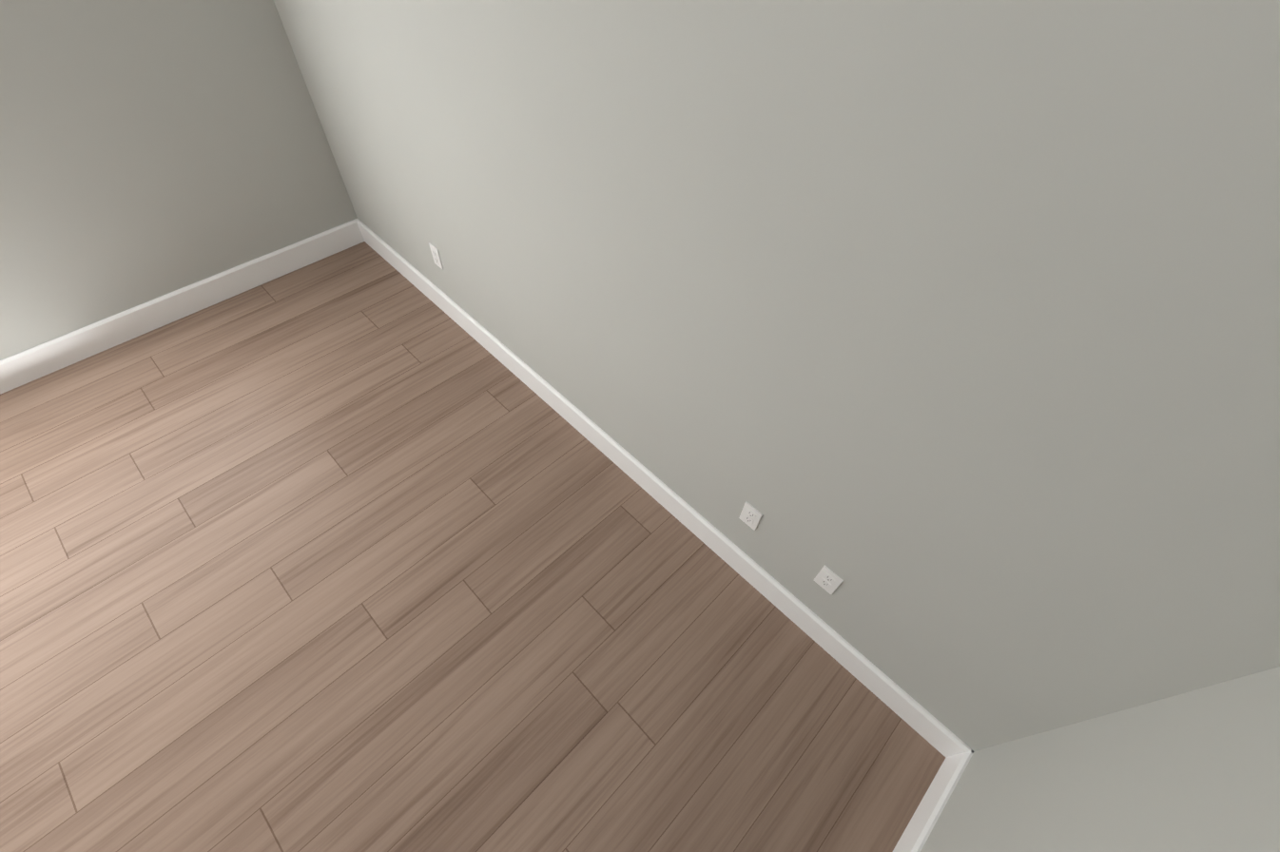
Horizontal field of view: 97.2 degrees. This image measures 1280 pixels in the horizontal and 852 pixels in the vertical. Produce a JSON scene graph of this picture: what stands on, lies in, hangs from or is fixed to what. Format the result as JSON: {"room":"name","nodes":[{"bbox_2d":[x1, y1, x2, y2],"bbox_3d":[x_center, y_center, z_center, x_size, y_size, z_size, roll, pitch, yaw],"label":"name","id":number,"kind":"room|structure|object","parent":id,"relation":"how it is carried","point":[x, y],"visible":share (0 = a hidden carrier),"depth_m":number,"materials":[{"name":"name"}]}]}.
{"room":"empty room","nodes":[
{"label":"empty room","id":0,"kind":"room"},
{"bbox_2d":[0,0,357,360],"bbox_3d":[-3.079,-0.957,1.253,0.130,3.040,4.150,40,60,23],"label":"wall","id":1,"kind":"structure","parent":0,"point":[151,149],"depth_m":2.45,"materials":[{"name":"beige paint"}]},
{"bbox_2d":[0,219,361,394],"bbox_3d":[-3.103,-0.038,2.376,0.016,0.140,4.150,40,60,23],"label":"baseboard","id":2,"kind":"structure","parent":1,"relation":"attached to","point":[131,323],"depth_m":2.84,"materials":[{"name":"white wood"}]},
{"bbox_2d":[0,241,945,851],"bbox_3d":[-0.765,2.791,0.530,8.360,0.100,5.860,40,60,23],"label":"floor","id":3,"kind":"structure","parent":0,"point":[363,546],"depth_m":2.03,"materials":[{"name":"brown wood"}]},
{"bbox_2d":[273,0,1279,751],"bbox_3d":[-0.145,-1.366,0.922,4.060,4.368,0.130,40,60,23],"label":"wall","id":4,"kind":"structure","parent":0,"point":[940,339],"depth_m":1.16,"materials":[{"name":"beige paint"}]},
{"bbox_2d":[428,242,443,270],"bbox_3d":[-0.980,-0.815,2.711,0.070,0.115,0.008,40,60,23],"label":"electrical outlet","id":5,"kind":"object","parent":4,"relation":"attached to","point":[436,256],"visible":1,"depth_m":2.70,"materials":[{"name":"white plastic"}]},
{"bbox_2d":[353,218,969,755],"bbox_3d":[-0.297,-0.040,2.563,3.770,0.140,0.016,40,60,23],"label":"baseboard","id":6,"kind":"structure","parent":4,"relation":"attached to","point":[929,727],"depth_m":2.25,"materials":[{"name":"white wood"}]},
{"bbox_2d":[738,501,762,530],"bbox_3d":[0.380,0.312,1.944,0.070,0.115,0.008,40,60,23],"label":"electrical outlet","id":7,"kind":"object","parent":4,"relation":"attached to","point":[750,515],"visible":1,"depth_m":1.94,"materials":[{"name":"white plastic"}]},
{"bbox_2d":[814,564,843,594],"bbox_3d":[0.605,0.498,1.817,0.070,0.115,0.008,40,60,23],"label":"electrical outlet","id":8,"kind":"object","parent":4,"relation":"attached to","point":[827,580],"visible":1,"depth_m":1.81,"materials":[{"name":"white plastic"}]},
{"bbox_2d":[920,666,1279,851],"bbox_3d":[-0.302,1.342,-0.313,0.130,3.040,4.150,40,60,23],"label":"wall","id":9,"kind":"structure","parent":0,"point":[1197,770],"depth_m":1.07,"materials":[{"name":"beige paint"}]},
{"bbox_2d":[892,747,974,851],"bbox_3d":[0.839,1.204,1.692,0.016,0.140,0.497,40,60,23],"label":"baseboard","id":10,"kind":"structure","parent":9,"relation":"attached to","point":[932,804],"depth_m":1.72,"materials":[{"name":"white wood"}]}
]}

